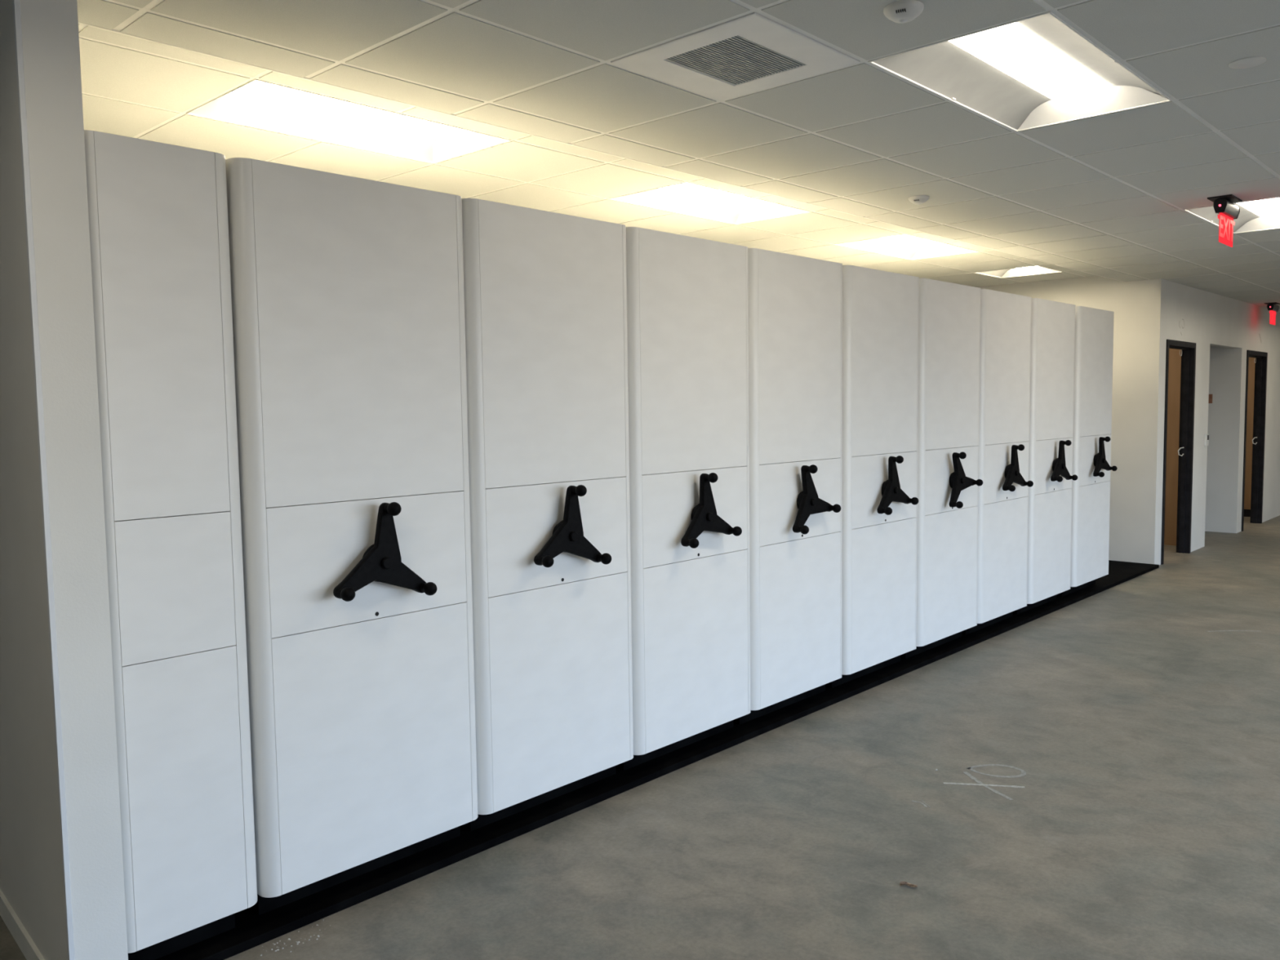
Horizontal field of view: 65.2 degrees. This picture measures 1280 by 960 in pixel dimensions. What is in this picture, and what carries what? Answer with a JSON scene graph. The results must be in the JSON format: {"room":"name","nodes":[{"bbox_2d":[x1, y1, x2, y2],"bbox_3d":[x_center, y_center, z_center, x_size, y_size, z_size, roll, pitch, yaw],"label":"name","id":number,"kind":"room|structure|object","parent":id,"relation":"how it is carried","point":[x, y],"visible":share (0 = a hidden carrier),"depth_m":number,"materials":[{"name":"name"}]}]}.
{"room":"file storage room","nodes":[
{"label":"file storage room","id":0,"kind":"room"},
{"bbox_2d":[0,0,128,959],"bbox_3d":[-2.638,-0.125,3.662,3.230,3.000,0.140,3,6,43],"label":"wall","id":1,"kind":"structure","parent":0,"point":[32,882],"depth_m":2.61,"materials":[{"name":"paint"}]},
{"bbox_2d":[0,888,44,959],"bbox_3d":[-2.021,1.371,3.186,0.012,0.070,1.504,-5,6,-43],"label":"baseboard","id":2,"kind":"structure","parent":1,"relation":"attached to","point":[21,936],"depth_m":3.03,"materials":[{"name":"grey"}]},
{"bbox_2d":[12,0,75,959],"bbox_3d":[-1.502,0.075,2.528,0.015,2.737,0.014,3,6,43],"label":"trim","id":3,"kind":"structure","parent":1,"relation":"attached to","point":[15,3],"depth_m":2.52,"materials":[{"name":"paint"}]},
{"bbox_2d":[78,24,1084,282],"bbox_3d":[0.433,-1.754,7.164,2.828,0.005,9.360,3,6,43],"label":"trim","id":4,"kind":"structure","parent":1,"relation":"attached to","point":[81,27],"depth_m":4.69,"materials":[{"name":"white metal"}]},
{"bbox_2d":[0,515,1279,959],"bbox_3d":[4.323,1.197,5.664,11.200,0.120,22.400,3,6,43],"label":"floor","id":5,"kind":"structure","parent":0,"point":[1144,824],"depth_m":3.77,"materials":[{"name":"concrete"}]},
{"bbox_2d":[260,919,330,955],"bbox_3d":[-1.046,1.402,3.051,0.102,0.002,0.237,3,6,43],"label":"crumbs","id":6,"kind":"object","parent":5,"relation":"on","point":[297,942],"visible":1,"depth_m":3.04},
{"bbox_2d":[155,560,1159,959],"bbox_3d":[0.616,1.056,7.239,3.180,0.030,9.355,3,6,43],"label":"floor track","id":7,"kind":"object","parent":5,"relation":"on","point":[251,930],"visible":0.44,"depth_m":3.96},
{"bbox_2d":[84,129,257,959],"bbox_3d":[-2.220,0.183,3.671,2.547,2.312,0.392,3,6,43],"label":"shelving unit","id":8,"kind":"object","parent":7,"relation":"on","point":[157,211],"visible":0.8,"depth_m":2.79,"materials":[{"name":"white metal"}]},
{"bbox_2d":[225,157,478,915],"bbox_3d":[-1.754,0.145,4.084,2.666,2.308,0.824,3,6,43],"label":"shelving unit","id":9,"kind":"object","parent":7,"relation":"on","point":[348,292],"visible":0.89,"depth_m":3.19,"materials":[{"name":"white metal"}]},
{"bbox_2d":[459,198,633,831],"bbox_3d":[-1.192,0.093,4.684,2.666,2.308,0.824,3,6,43],"label":"shelving unit","id":10,"kind":"object","parent":7,"relation":"on","point":[545,292],"visible":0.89,"depth_m":3.80,"materials":[{"name":"white metal"}]},
{"bbox_2d":[615,226,750,770],"bbox_3d":[-0.630,0.041,5.286,2.666,2.308,0.824,3,6,43],"label":"shelving unit","id":11,"kind":"object","parent":7,"relation":"on","point":[687,297],"visible":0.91,"depth_m":4.40,"materials":[{"name":"white metal"}]},
{"bbox_2d":[733,248,842,724],"bbox_3d":[-0.068,-0.011,5.888,2.666,2.308,0.824,3,6,43],"label":"shelving unit","id":12,"kind":"object","parent":7,"relation":"on","point":[795,302],"visible":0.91,"depth_m":5.00,"materials":[{"name":"white metal"}]},
{"bbox_2d":[825,265,919,688],"bbox_3d":[0.506,-0.064,6.502,2.666,2.308,0.824,3,6,43],"label":"shelving unit","id":13,"kind":"object","parent":7,"relation":"on","point":[880,308],"visible":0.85,"depth_m":5.61,"materials":[{"name":"white metal"}]},
{"bbox_2d":[900,278,982,658],"bbox_3d":[1.078,-0.117,7.114,2.666,2.308,0.824,3,6,43],"label":"shelving unit","id":14,"kind":"object","parent":7,"relation":"on","point":[948,482],"visible":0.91,"depth_m":6.22,"materials":[{"name":"white metal"}]},
{"bbox_2d":[961,288,1033,635],"bbox_3d":[1.645,-0.170,7.721,2.666,2.308,0.824,3,6,43],"label":"shelving unit","id":15,"kind":"object","parent":7,"relation":"on","point":[1005,354],"visible":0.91,"depth_m":6.83,"materials":[{"name":"white metal"}]},
{"bbox_2d":[1012,297,1077,614],"bbox_3d":[2.230,-0.224,8.347,2.666,2.308,0.824,3,6,43],"label":"shelving unit","id":16,"kind":"object","parent":7,"relation":"on","point":[1052,322],"visible":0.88,"depth_m":7.45,"materials":[{"name":"white metal"}]},
{"bbox_2d":[1057,306,1117,596],"bbox_3d":[2.831,-0.280,8.991,2.666,2.308,0.824,3,6,43],"label":"shelving unit","id":17,"kind":"object","parent":7,"relation":"on","point":[1094,327],"visible":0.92,"depth_m":8.09,"materials":[{"name":"white metal"}]},
{"bbox_2d":[899,881,917,887],"bbox_3d":[0.895,1.349,3.334,0.056,0.015,0.020,0,4,15],"label":"dry leaf","id":18,"kind":"object","parent":5,"relation":"on","point":[901,883],"visible":1,"depth_m":3.34,"materials":[{"name":"brown plant"}]},
{"bbox_2d":[911,800,930,807],"bbox_3d":[1.127,1.301,4.017,0.044,0.001,0.080,-2,4,-14],"label":"chalk tick","id":19,"kind":"object","parent":5,"relation":"on","point":[923,804],"visible":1,"depth_m":4.02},
{"bbox_2d":[942,782,1024,787],"bbox_3d":[1.446,1.283,4.207,0.328,0.001,0.020,0,4,10],"label":"chalk stroke","id":20,"kind":"object","parent":5,"relation":"on","point":[965,784],"visible":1,"depth_m":4.21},
{"bbox_2d":[963,771,1013,799],"bbox_3d":[1.453,1.283,4.201,0.032,0.001,0.328,-2,4,-15],"label":"chalk stroke","id":21,"kind":"object","parent":5,"relation":"on","point":[966,773],"visible":1,"depth_m":4.19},
{"bbox_2d":[966,764,1026,777],"bbox_3d":[1.562,1.269,4.373,0.229,0.001,0.180,3,6,43],"label":"circle","id":22,"kind":"object","parent":5,"relation":"on","point":[1023,772],"visible":1,"depth_m":4.37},
{"bbox_2d":[1207,630,1255,631],"bbox_3d":[4.413,1.035,7.013,0.978,0.001,0.132,-2,4,-17],"label":"chalk line","id":23,"kind":"object","parent":5,"relation":"on","point":[1218,630],"visible":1,"depth_m":6.93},
{"bbox_2d":[76,0,1279,311],"bbox_3d":[4.291,-1.601,5.451,10.782,0.018,22.000,3,6,43],"label":"ceiling","id":24,"kind":"structure","parent":0,"point":[455,52],"depth_m":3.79,"materials":[{"name":"tile"}]},
{"bbox_2d":[186,78,511,163],"bbox_3d":[-1.215,-1.569,4.298,0.598,0.111,1.208,3,6,43],"label":"ceiling light","id":25,"kind":"object","parent":24,"relation":"attached to","point":[257,103],"visible":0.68,"depth_m":4.37,"materials":[{"name":"white plastic"}]},
{"bbox_2d":[104,0,1279,293],"bbox_3d":[5.324,-1.540,4.492,7.960,0.005,22.000,3,6,43],"label":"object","id":26,"kind":"structure","parent":24,"relation":"attached to","point":[147,8],"depth_m":3.57,"materials":[{"name":"white metal"}]},
{"bbox_2d":[608,182,810,224],"bbox_3d":[0.447,-1.723,6.077,0.598,0.111,1.208,3,6,43],"label":"ceiling light","id":27,"kind":"object","parent":24,"relation":"attached to","point":[687,197],"visible":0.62,"depth_m":6.23,"materials":[{"name":"white plastic"}]},
{"bbox_2d":[610,12,860,100],"bbox_3d":[0.317,-1.388,3.300,0.584,0.022,0.584,3,6,43],"label":"ceiling vent","id":28,"kind":"object","parent":24,"relation":"in","point":[751,52],"visible":1,"depth_m":3.27,"materials":[{"name":"white metal"}]},
{"bbox_2d":[665,35,805,84],"bbox_3d":[0.317,-1.383,3.301,0.300,0.008,0.374,3,6,43],"label":"grille","id":29,"kind":"object","parent":28,"relation":"attached to","point":[732,60],"depth_m":3.30,"materials":[{"name":"grey metal"}]},
{"bbox_2d":[883,0,924,23],"bbox_3d":[0.756,-1.333,2.868,0.112,0.040,0.112,1,5,26],"label":"sensor","id":30,"kind":"object","parent":24,"relation":"attached to","point":[904,11],"visible":1,"depth_m":2.84,"materials":[{"name":"white plastic"}]},
{"bbox_2d":[834,234,977,259],"bbox_3d":[2.110,-1.877,7.856,0.598,0.111,1.208,3,6,43],"label":"ceiling light","id":31,"kind":"object","parent":24,"relation":"attached to","point":[905,246],"visible":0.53,"depth_m":8.08,"materials":[{"name":"white plastic"}]},
{"bbox_2d":[908,195,928,204],"bbox_3d":[1.538,-1.539,5.519,0.112,0.040,0.112,2,5,31],"label":"sensor","id":32,"kind":"object","parent":24,"relation":"attached to","point":[919,199],"visible":1,"depth_m":5.49,"materials":[{"name":"white plastic"}]},
{"bbox_2d":[973,265,1062,277],"bbox_3d":[3.564,-2.012,9.413,0.598,0.111,0.598,3,6,43],"label":"ceiling light","id":33,"kind":"object","parent":24,"relation":"attached to","point":[1030,270],"visible":0.41,"depth_m":9.61,"materials":[{"name":"white plastic"}]},
{"bbox_2d":[867,10,1172,131],"bbox_3d":[1.386,-1.466,3.549,0.598,0.111,1.208,3,6,43],"label":"ceiling light","id":34,"kind":"object","parent":24,"relation":"attached to","point":[1038,70],"visible":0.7,"depth_m":3.61,"materials":[{"name":"white metal"}]},
{"bbox_2d":[1182,205,1219,226],"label":"ceiling light","id":35,"kind":"object","parent":24,"relation":"attached to","point":[1208,214],"depth_m":6.22,"materials":[{"name":"white metal"}]},
{"bbox_2d":[1207,194,1242,247],"bbox_3d":[3.354,-1.474,5.721,0.124,0.250,0.341,3,6,43],"label":"exit sign","id":36,"kind":"object","parent":24,"relation":"hanging from","point":[1223,205],"visible":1,"depth_m":5.66,"materials":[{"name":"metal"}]},
{"bbox_2d":[1228,56,1266,68],"bbox_3d":[2.046,-1.405,3.370,0.110,0.006,0.110,3,6,43],"label":"sprinkler cover","id":37,"kind":"object","parent":24,"relation":"attached to","point":[1248,62],"visible":1,"depth_m":3.36,"materials":[{"name":"white plastic"}]},
{"bbox_2d":[1232,196,1279,233],"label":"ceiling light","id":38,"kind":"object","parent":24,"relation":"attached to","point":[1264,214],"depth_m":6.53,"materials":[{"name":"white plastic"}]},
{"bbox_2d":[1263,302,1279,324],"bbox_3d":[7.620,-1.998,12.043,0.124,0.250,0.341,3,6,43],"label":"exit sign","id":39,"kind":"object","parent":24,"relation":"hanging from","point":[1272,307],"visible":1,"depth_m":11.99,"materials":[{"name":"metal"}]},
{"bbox_2d":[978,275,1164,564],"bbox_3d":[3.801,-0.725,10.607,3.156,3.000,0.120,3,6,43],"label":"wall","id":40,"kind":"structure","parent":0,"point":[1137,306],"depth_m":9.65,"materials":[{"name":"paint"}]},
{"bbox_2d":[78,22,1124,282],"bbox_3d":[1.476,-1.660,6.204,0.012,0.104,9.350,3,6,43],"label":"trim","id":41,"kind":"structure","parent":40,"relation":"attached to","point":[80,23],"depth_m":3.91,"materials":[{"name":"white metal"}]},
{"bbox_2d":[1164,348,1181,545],"bbox_3d":[4.875,-0.680,11.833,3.044,2.700,0.011,3,6,43],"label":"door","id":42,"kind":"structure","parent":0,"point":[1175,358],"depth_m":10.96,"materials":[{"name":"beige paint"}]},
{"bbox_2d":[1204,345,1232,532],"bbox_3d":[5.938,-0.928,12.967,3.056,3.000,0.100,3,6,43],"label":"wall","id":43,"kind":"structure","parent":0,"point":[1220,357],"depth_m":12.00,"materials":[{"name":"paint"}]},
{"bbox_2d":[1208,394,1212,403],"bbox_3d":[6.847,-0.976,12.024,0.057,0.110,0.030,3,6,43],"label":"wall plate","id":44,"kind":"object","parent":43,"relation":"attached to","point":[1210,401],"visible":0.68,"depth_m":12.01,"materials":[{"name":"brown"}]},
{"bbox_2d":[1158,280,1279,564],"bbox_3d":[7.539,-0.906,12.371,0.100,3.000,7.570,3,6,43],"label":"wall","id":45,"kind":"structure","parent":0,"point":[1210,318],"depth_m":11.44,"materials":[{"name":"paint"}]},
{"bbox_2d":[1160,339,1195,564],"bbox_3d":[5.364,-0.295,10.068,0.124,2.180,0.990,3,6,43],"label":"door frame","id":46,"kind":"structure","parent":45,"relation":"in","point":[1185,451],"depth_m":10.36,"materials":[{"name":"metal"}]},
{"bbox_2d":[1204,434,1208,445],"bbox_3d":[6.090,-0.431,10.749,0.024,0.124,0.100,3,6,43],"label":"thermostat","id":47,"kind":"object","parent":45,"relation":"attached to","point":[1206,436],"visible":1,"depth_m":10.72,"materials":[{"name":"white plastic"}]},
{"bbox_2d":[1241,350,1267,531],"bbox_3d":[7.585,-0.501,12.445,0.124,2.180,1.050,3,6,43],"label":"door frame","id":48,"kind":"structure","parent":45,"relation":"in","point":[1261,357],"depth_m":12.76,"materials":[{"name":"metal"}]},
{"bbox_2d":[1244,357,1255,509],"bbox_3d":[7.293,-1.054,14.418,3.056,3.000,0.100,3,6,43],"label":"door","id":49,"kind":"structure","parent":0,"point":[1251,364],"depth_m":13.51,"materials":[{"name":"brown wood"}]},
{"bbox_2d":[1244,509,1250,516],"bbox_3d":[7.274,0.396,14.482,3.036,0.100,0.014,3,6,43],"label":"baseboard","id":50,"kind":"structure","parent":49,"relation":"attached to","point":[1246,512],"depth_m":13.57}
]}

